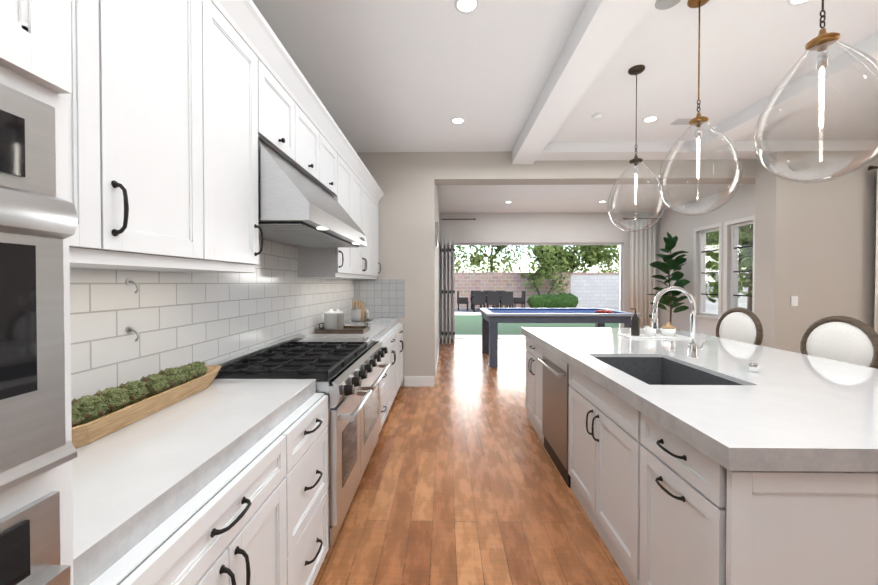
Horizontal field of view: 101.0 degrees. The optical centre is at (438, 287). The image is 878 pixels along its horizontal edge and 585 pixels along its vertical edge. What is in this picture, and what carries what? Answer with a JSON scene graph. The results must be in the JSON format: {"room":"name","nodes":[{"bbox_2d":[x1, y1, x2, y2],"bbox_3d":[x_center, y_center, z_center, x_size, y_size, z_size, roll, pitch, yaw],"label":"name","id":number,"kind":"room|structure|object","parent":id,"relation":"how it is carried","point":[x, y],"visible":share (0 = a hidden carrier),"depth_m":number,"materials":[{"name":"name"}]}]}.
{"room":"kitchen","nodes":[
{"label":"kitchen","id":0,"kind":"room"},
{"bbox_2d":[70,237,353,400],"bbox_3d":[-1.306,-0.192,1.093,0.212,3.120,7.500,0,1,1],"label":"wall","id":1,"kind":"structure","parent":0,"point":[175,319],"depth_m":1.69,"materials":[{"name":"tile"}]},
{"bbox_2d":[125,278,138,292],"bbox_3d":[-1.174,-0.005,1.393,0.040,0.058,0.028,0,1,1],"label":"hook","id":2,"kind":"object","parent":1,"relation":"attached to","point":[129,282],"depth_m":1.39,"materials":[{"name":"silver metal"}]},
{"bbox_2d":[126,326,139,340],"bbox_3d":[-1.174,0.180,1.395,0.040,0.058,0.028,0,1,1],"label":"hook","id":3,"kind":"object","parent":1,"relation":"attached to","point":[129,329],"depth_m":1.39,"materials":[{"name":"silver metal"}]},
{"bbox_2d":[68,0,263,272],"bbox_3d":[-1.037,-0.636,1.152,0.342,1.145,1.137,0,1,1],"label":"upper cabinet","id":4,"kind":"object","parent":1,"relation":"attached to","point":[177,109],"depth_m":1.16,"materials":[{"name":"paint"}]},
{"bbox_2d":[264,32,303,167],"bbox_3d":[-1.023,-0.978,1.959,0.342,0.480,0.477,0,1,1],"label":"upper cabinet","id":5,"kind":"object","parent":1,"relation":"attached to","point":[283,94],"depth_m":1.96,"materials":[{"name":"paint"}]},
{"bbox_2d":[297,88,323,187],"bbox_3d":[-1.016,-0.982,2.349,0.342,0.480,0.535,0,1,1],"label":"upper cabinet","id":6,"kind":"object","parent":1,"relation":"attached to","point":[313,168],"depth_m":2.42,"materials":[{"name":"paint"}]},
{"bbox_2d":[258,139,366,247],"bbox_3d":[-0.883,-0.524,2.352,0.586,0.421,1.248,0,1,1],"label":"range hood","id":7,"kind":"object","parent":1,"relation":"attached to","point":[297,207],"visible":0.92,"depth_m":1.87,"materials":[{"name":"stainless steel"}]},
{"bbox_2d":[298,140,355,278],"bbox_3d":[-1.001,-0.660,3.242,0.342,1.145,0.516,0,1,1],"label":"upper cabinet","id":8,"kind":"object","parent":1,"relation":"attached to","point":[334,263],"depth_m":3.09,"materials":[{"name":"paint"}]},
{"bbox_2d":[323,116,339,195],"bbox_3d":[-1.009,-0.986,2.738,0.342,0.480,0.476,0,1,1],"label":"upper cabinet","id":9,"kind":"object","parent":1,"relation":"attached to","point":[331,141],"depth_m":2.81,"materials":[{"name":"paint"}]},
{"bbox_2d":[356,160,375,278],"bbox_3d":[-0.989,-0.667,3.900,0.342,1.145,1.032,0,1,1],"label":"upper cabinet","id":10,"kind":"object","parent":1,"relation":"attached to","point":[365,210],"depth_m":4.02,"materials":[{"name":"paint"}]},
{"bbox_2d":[372,184,379,278],"bbox_3d":[-0.978,-0.674,4.558,0.342,1.145,0.516,0,1,1],"label":"upper cabinet","id":11,"kind":"object","parent":1,"relation":"attached to","point":[375,191],"depth_m":4.71,"materials":[{"name":"paint"}]},
{"bbox_2d":[435,185,438,367],"bbox_3d":[-0.121,-0.261,7.173,0.200,3.120,4.100,0,1,1],"label":"wall","id":12,"kind":"structure","parent":0,"point":[436,279],"depth_m":6.01,"materials":[{"name":"beige paint"}]},
{"bbox_2d":[436,221,437,246],"bbox_3d":[-0.030,-0.802,5.474,0.035,0.380,0.380,0,1,1],"label":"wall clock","id":13,"kind":"object","parent":12,"relation":"attached to","point":[436,233],"visible":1,"depth_m":5.32,"materials":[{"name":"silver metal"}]},
{"bbox_2d":[435,333,440,379],"bbox_3d":[-0.011,1.230,7.086,0.017,0.140,3.897,0,1,1],"label":"baseboard","id":14,"kind":"structure","parent":12,"relation":"attached to","point":[440,333],"depth_m":6.06,"materials":[{"name":"white wood"}]},
{"bbox_2d":[313,338,629,584],"bbox_3d":[2.760,1.394,3.190,8.500,0.100,11.800,0,1,1],"label":"floor","id":15,"kind":"structure","parent":0,"point":[462,482],"depth_m":2.30,"materials":[{"name":"brown wood"}]},
{"bbox_2d":[0,0,77,584],"bbox_3d":[-0.868,0.153,0.183,0.715,2.450,0.808,0,1,1],"label":"tall cabinet","id":16,"kind":"object","parent":15,"relation":"on","point":[38,225],"visible":1,"depth_m":0.51,"materials":[{"name":"paint"}]},
{"bbox_2d":[90,393,328,584],"bbox_3d":[-0.874,0.940,1.171,0.669,0.856,1.146,0,1,1],"label":"base cabinet","id":17,"kind":"object","parent":15,"relation":"on","point":[256,513],"depth_m":1.09,"materials":[{"name":"paint"}]},
{"bbox_2d":[72,318,398,584],"bbox_3d":[-0.871,0.462,2.710,0.597,0.065,4.234,0,1,1],"label":"countertop","id":18,"kind":"structure","parent":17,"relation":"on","point":[135,484],"depth_m":0.97,"materials":[{"name":"stone"}]},
{"bbox_2d":[71,361,221,447],"bbox_3d":[-1.064,0.381,1.305,0.197,0.128,0.843,0,1,1],"label":"dough bowl","id":19,"kind":"object","parent":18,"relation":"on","point":[99,414],"visible":0.83,"depth_m":1.21,"materials":[{"name":"brown wood"}]},
{"bbox_2d":[315,309,369,333],"bbox_3d":[-0.906,0.310,3.442,0.440,0.220,0.300,0,1,1],"label":"serving tray","id":20,"kind":"object","parent":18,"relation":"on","point":[333,323],"visible":1,"depth_m":3.34,"materials":[{"name":"brown wood"}]},
{"bbox_2d":[345,298,372,322],"bbox_3d":[-0.950,0.269,4.352,0.240,0.281,0.420,0,1,1],"label":"utensil holder","id":21,"kind":"object","parent":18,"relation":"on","point":[359,314],"visible":1,"depth_m":4.24,"materials":[{"name":"white ceramic"}]},
{"bbox_2d":[208,334,389,561],"bbox_3d":[-0.788,0.871,2.366,0.765,0.965,1.232,0,1,1],"label":"range","id":22,"kind":"object","parent":15,"relation":"on","point":[346,373],"visible":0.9,"depth_m":2.04,"materials":[{"name":"silver metal"}]},
{"bbox_2d":[378,335,389,432],"bbox_3d":[-0.838,0.916,3.248,0.669,0.856,0.516,0,1,1],"label":"base cabinet","id":23,"kind":"object","parent":15,"relation":"on","point":[385,381],"depth_m":3.39,"materials":[{"name":"paint"}]},
{"bbox_2d":[385,327,397,407],"bbox_3d":[-0.828,0.910,3.826,0.669,0.856,0.759,0,1,1],"label":"base cabinet","id":24,"kind":"object","parent":15,"relation":"on","point":[393,333],"depth_m":3.97,"materials":[{"name":"paint"}]},
{"bbox_2d":[394,323,402,389],"bbox_3d":[-0.817,0.902,4.459,0.669,0.856,0.743,0,1,1],"label":"base cabinet","id":25,"kind":"object","parent":15,"relation":"on","point":[400,325],"depth_m":4.52,"materials":[{"name":"paint"}]},
{"bbox_2d":[479,308,640,366],"bbox_3d":[2.028,0.848,6.548,2.480,0.916,1.400,0,1,1],"label":"pool table","id":26,"kind":"object","parent":15,"relation":"on","point":[492,318],"visible":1,"depth_m":5.91,"materials":[{"name":"blue fabric"}]},
{"bbox_2d":[646,232,690,324],"bbox_3d":[4.892,0.050,7.691,0.792,2.486,0.809,0,1,1],"label":"plant","id":27,"kind":"object","parent":15,"relation":"on","point":[667,298],"visible":0.85,"depth_m":7.62,"materials":[{"name":"green plant"}]},
{"bbox_2d":[525,335,877,584],"bbox_3d":[1.543,0.926,2.391,1.466,0.855,2.710,0,1,1],"label":"kitchen island","id":28,"kind":"object","parent":15,"relation":"on","point":[716,462],"depth_m":1.25,"materials":[{"name":"paint"}]},
{"bbox_2d":[522,327,877,474],"bbox_3d":[1.600,0.466,2.375,1.530,0.065,2.750,0,1,1],"label":"island countertop","id":29,"kind":"structure","parent":28,"relation":"on","point":[801,414],"depth_m":1.44,"materials":[{"name":"white stone"}]},
{"bbox_2d":[617,308,689,338],"bbox_3d":[1.828,0.301,3.094,0.500,0.246,0.220,0,1,1],"label":"sink caddy","id":30,"kind":"object","parent":29,"relation":"on","point":[668,330],"visible":0.98,"depth_m":3.06,"materials":[{"name":"white ceramic"}]},
{"bbox_2d":[598,355,733,382],"bbox_3d":[1.204,0.587,2.003,0.514,0.255,0.754,0,1,1],"label":"sink","id":31,"kind":"object","parent":29,"relation":"in","point":[652,368],"depth_m":2.36,"materials":[{"name":"grey metal"}]},
{"bbox_2d":[664,340,674,351],"bbox_3d":[1.552,0.394,2.440,0.072,0.075,0.032,0,1,1],"label":"soap pump","id":32,"kind":"object","parent":29,"relation":"on","point":[672,348],"visible":1,"depth_m":2.43,"materials":[{"name":"silver metal"}]},
{"bbox_2d":[652,286,705,357],"bbox_3d":[1.485,0.213,2.239,0.328,0.442,0.060,0,1,1],"label":"faucet","id":33,"kind":"object","parent":29,"relation":"on","point":[692,349],"visible":1,"depth_m":2.23,"materials":[{"name":"silver metal"}]},
{"bbox_2d":[749,363,758,372],"bbox_3d":[1.632,0.416,1.879,0.038,0.044,0.038,0,1,1],"label":"switch","id":34,"kind":"object","parent":29,"relation":"on","point":[753,367],"visible":1,"depth_m":1.86,"materials":[{"name":"silver metal"}]},
{"bbox_2d":[715,307,762,344],"bbox_3d":[2.418,0.761,3.209,0.526,1.168,0.494,0,1,1],"label":"stool","id":35,"kind":"object","parent":15,"relation":"on","point":[740,324],"visible":0.38,"depth_m":3.15,"materials":[{"name":"white fabric"}]},
{"bbox_2d":[800,316,877,368],"bbox_3d":[2.404,0.770,2.389,0.526,1.168,0.494,0,1,1],"label":"stool","id":36,"kind":"object","parent":15,"relation":"on","point":[846,339],"visible":0.29,"depth_m":2.34,"materials":[{"name":"white fabric"}]},
{"bbox_2d":[439,212,658,333],"bbox_3d":[2.712,-0.282,9.073,5.800,3.120,0.200,0,1,1],"label":"wall","id":37,"kind":"structure","parent":0,"point":[542,228],"depth_m":8.97,"materials":[{"name":"beige paint"}]},
{"bbox_2d":[441,333,452,338],"bbox_3d":[0.195,1.208,9.025,0.330,0.140,0.013,0,1,1],"label":"baseboard","id":38,"kind":"structure","parent":37,"relation":"attached to","point":[444,334],"depth_m":9.02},
{"bbox_2d":[442,240,454,343],"bbox_3d":[0.215,0.099,8.539,0.293,2.330,0.924,0,1,1],"label":"door","id":39,"kind":"structure","parent":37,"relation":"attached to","point":[453,330],"depth_m":8.08,"materials":[{"name":"metal"}]},
{"bbox_2d":[441,218,475,219],"bbox_3d":[0.482,-1.671,8.933,0.845,0.050,0.121,0,1,1],"label":"curtain rod","id":40,"kind":"object","parent":37,"relation":"attached to","point":[458,219],"visible":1,"depth_m":8.89,"materials":[{"name":"brown metal"}]},
{"bbox_2d":[455,243,622,337],"bbox_3d":[2.472,0.088,9.067,4.180,2.380,0.110,0,1,1],"label":"door frame","id":41,"kind":"structure","parent":37,"relation":"attached to","point":[621,279],"depth_m":9.01,"materials":[{"name":"metal"}]},
{"bbox_2d":[623,218,661,327],"bbox_3d":[4.974,-0.215,8.859,0.980,2.960,0.144,0,1,1],"label":"curtain","id":42,"kind":"object","parent":37,"relation":"hanging from","point":[642,284],"visible":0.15,"depth_m":8.83,"materials":[{"name":"fabric"}]},
{"bbox_2d":[252,0,877,212],"bbox_3d":[2.760,-1.876,3.203,8.500,0.200,11.900,0,1,1],"label":"ceiling","id":43,"kind":"structure","parent":0,"point":[399,75],"depth_m":3.02,"materials":[{"name":"paint"}]},
{"bbox_2d":[451,118,464,123],"bbox_3d":[0.202,-1.782,3.879,0.150,0.004,0.150,0,1,1],"label":"recessed light","id":44,"kind":"object","parent":43,"relation":"in","point":[457,120],"visible":1,"depth_m":3.87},
{"bbox_2d":[455,0,478,13],"bbox_3d":[0.174,-1.763,2.259,0.150,0.004,0.150,0,1,1],"label":"recessed light","id":45,"kind":"object","parent":43,"relation":"in","point":[466,6],"visible":1,"depth_m":2.27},
{"bbox_2d":[511,0,652,163],"bbox_3d":[1.035,-1.668,1.184,0.280,0.170,7.197,0,1,1],"label":"beam","id":46,"kind":"structure","parent":43,"relation":"attached to","point":[601,30],"depth_m":2.65,"materials":[{"name":"paint"}]},
{"bbox_2d":[591,113,602,119],"bbox_3d":[1.640,-1.767,3.754,0.110,0.030,0.110,0,1,1],"label":"ceiling detector","id":47,"kind":"object","parent":43,"relation":"attached to","point":[596,116],"visible":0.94,"depth_m":3.73,"materials":[{"name":"white plastic"}]},
{"bbox_2d":[607,65,665,231],"bbox_3d":[1.606,-1.113,2.952,0.424,1.320,0.424,0,1,1],"label":"pendant light","id":48,"kind":"object","parent":43,"relation":"hanging from","point":[636,70],"visible":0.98,"depth_m":2.94,"materials":[{"name":"clear glass"}]},
{"bbox_2d":[642,116,657,122],"bbox_3d":[2.242,-1.781,3.843,0.150,0.004,0.150,0,1,1],"label":"recessed light","id":49,"kind":"object","parent":43,"relation":"in","point":[649,119],"visible":1,"depth_m":3.85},
{"bbox_2d":[655,0,680,9],"bbox_3d":[1.413,-1.762,2.228,0.150,0.005,0.150,0,1,1],"label":"ceiling speaker","id":50,"kind":"object","parent":43,"relation":"attached to","point":[663,4],"visible":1,"depth_m":2.25,"materials":[{"name":"grey plastic"}]},
{"bbox_2d":[667,118,692,124],"bbox_3d":[2.652,-1.779,3.891,0.300,0.007,0.170,0,1,1],"label":"ceiling vent","id":51,"kind":"object","parent":43,"relation":"in","point":[680,121],"visible":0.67,"depth_m":3.88,"materials":[{"name":"grey plastic"}]},
{"bbox_2d":[658,0,742,214],"bbox_3d":[1.593,-1.105,2.222,0.424,1.320,0.424,0,1,1],"label":"pendant light","id":52,"kind":"object","parent":43,"relation":"hanging from","point":[698,121],"visible":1,"depth_m":2.22,"materials":[{"name":"clear glass"}]},
{"bbox_2d":[535,140,877,160],"bbox_3d":[3.985,-1.729,4.578,5.494,0.125,0.305,0,1,1],"label":"cross beam","id":53,"kind":"structure","parent":43,"relation":"attached to","point":[576,151],"depth_m":4.46,"materials":[{"name":"paint"}]},
{"bbox_2d":[690,33,877,151],"bbox_3d":[3.162,-1.689,0.996,0.280,0.125,6.897,0,1,1],"label":"beam","id":54,"kind":"structure","parent":43,"relation":"attached to","point":[743,123],"depth_m":3.19,"materials":[{"name":"paint"}]},
{"bbox_2d":[787,0,809,5],"bbox_3d":[2.213,-1.762,2.194,0.150,0.004,0.150,0,1,1],"label":"recessed light","id":55,"kind":"object","parent":43,"relation":"in","point":[794,2],"visible":1,"depth_m":2.24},
{"bbox_2d":[753,0,877,183],"bbox_3d":[1.580,-1.097,1.492,0.424,1.320,0.424,0,1,1],"label":"pendant light","id":56,"kind":"object","parent":43,"relation":"hanging from","point":[822,41],"visible":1,"depth_m":1.49,"materials":[{"name":"clear glass"}]},
{"bbox_2d":[354,151,877,385],"bbox_3d":[2.795,-0.234,4.771,8.285,3.120,0.600,0,1,1],"label":"wall","id":57,"kind":"structure","parent":0,"point":[815,248],"depth_m":4.72,"materials":[{"name":"paint"}]},
{"bbox_2d":[404,376,433,386],"bbox_3d":[-0.263,1.256,4.832,0.400,0.140,0.013,0,1,1],"label":"baseboard","id":58,"kind":"structure","parent":57,"relation":"attached to","point":[418,381],"depth_m":4.83,"materials":[{"name":"white wood"}]},
{"bbox_2d":[791,296,797,305],"bbox_3d":[4.362,0.170,4.442,0.080,0.120,0.008,0,1,1],"label":"switch plate","id":59,"kind":"object","parent":57,"relation":"attached to","point":[794,300],"visible":1,"depth_m":4.44,"materials":[{"name":"white plastic"}]},
{"bbox_2d":[868,165,877,333],"bbox_3d":[5.915,-0.069,4.344,1.580,2.770,0.144,0,1,1],"label":"curtain","id":60,"kind":"object","parent":57,"relation":"hanging from","point":[871,167],"visible":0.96,"depth_m":4.34,"materials":[{"name":"fabric"}]},
{"bbox_2d":[658,184,754,336],"bbox_3d":[5.476,-0.258,6.925,0.200,3.120,4.400,0,1,1],"label":"wall","id":61,"kind":"structure","parent":0,"point":[738,205],"depth_m":7.58,"materials":[{"name":"beige paint"}]},
{"bbox_2d":[693,215,754,318],"bbox_3d":[5.415,-0.288,6.881,0.140,1.880,1.570,0,1,1],"label":"room window","id":62,"kind":"structure","parent":61,"relation":"in","point":[733,264],"depth_m":6.88,"materials":[{"name":"white wood"}]},
{"label":"outside","id":63,"kind":"structure","parent":0,"visible":0},
{"bbox_2d":[455,307,618,336],"bbox_3d":[6.277,1.302,12.730,40.000,0.108,34.000,0,1,1],"label":"ground","id":64,"kind":"structure","parent":63,"point":[468,323],"depth_m":11.97,"materials":[{"name":"grass"}]},
{"bbox_2d":[455,245,467,271],"bbox_3d":[-1.206,-2.342,24.290,6.433,6.995,5.021,0,1,1],"label":"tree","id":65,"kind":"object","parent":64,"relation":"on","point":[458,251],"visible":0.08,"depth_m":23.88,"materials":[{"name":"green plant"}]},
{"bbox_2d":[457,291,525,311],"bbox_3d":[2.625,0.690,18.388,3.400,0.995,2.200,0,1,1],"label":"outdoor sofa","id":66,"kind":"object","parent":64,"relation":"on","point":[495,298],"visible":0.85,"depth_m":17.32,"materials":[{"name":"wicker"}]},
{"bbox_2d":[455,245,537,271],"bbox_3d":[3.754,-2.880,24.923,7.600,8.056,5.652,0,1,1],"label":"tree","id":67,"kind":"object","parent":64,"relation":"on","point":[476,259],"visible":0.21,"depth_m":24.64,"materials":[{"name":"green plant"}]},
{"bbox_2d":[519,245,573,294],"bbox_3d":[5.989,-0.763,20.147,3.153,3.974,2.537,0,1,1],"label":"tree","id":68,"kind":"object","parent":64,"relation":"on","point":[544,267],"visible":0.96,"depth_m":19.85,"materials":[{"name":"green plant"}]},
{"bbox_2d":[527,292,577,307],"bbox_3d":[5.890,0.744,18.797,2.685,0.967,1.063,0,1,1],"label":"hedge","id":69,"kind":"object","parent":64,"relation":"on","point":[562,300],"visible":0.92,"depth_m":18.48,"materials":[{"name":"green plant"}]},
{"bbox_2d":[527,245,618,272],"bbox_3d":[8.884,-2.359,23.508,6.189,7.097,4.204,0,1,1],"label":"tree","id":70,"kind":"object","parent":64,"relation":"on","point":[587,255],"visible":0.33,"depth_m":22.65,"materials":[{"name":"green plant"}]},
{"bbox_2d":[455,270,748,313],"bbox_3d":[6.200,0.311,8.344,40.000,2.050,25.250,0,1,1],"label":"wall","id":71,"kind":"structure","parent":64,"relation":"on","point":[594,290],"depth_m":20.70,"materials":[{"name":"brick"}]},
{"bbox_2d":[594,245,619,272],"bbox_3d":[13.115,-1.967,26.195,5.135,6.202,4.236,0,1,1],"label":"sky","id":72,"kind":"structure","parent":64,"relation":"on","point":[616,262],"depth_m":26.10,"materials":[{"name":"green plant"}]},
{"bbox_2d":[706,225,750,269],"bbox_3d":[17.016,-1.968,22.563,5.008,6.284,3.996,0,1,1],"label":"tree","id":73,"kind":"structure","parent":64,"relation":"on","point":[709,258],"depth_m":21.86,"materials":[{"name":"green plant"}]},
{"bbox_2d":[706,224,752,310],"bbox_3d":[9.423,-1.367,10.553,4.968,5.356,3.619,0,1,1],"label":"tree","id":74,"kind":"object","parent":64,"relation":"on","point":[711,241],"depth_m":10.36,"materials":[{"name":"green plant"}]}
]}

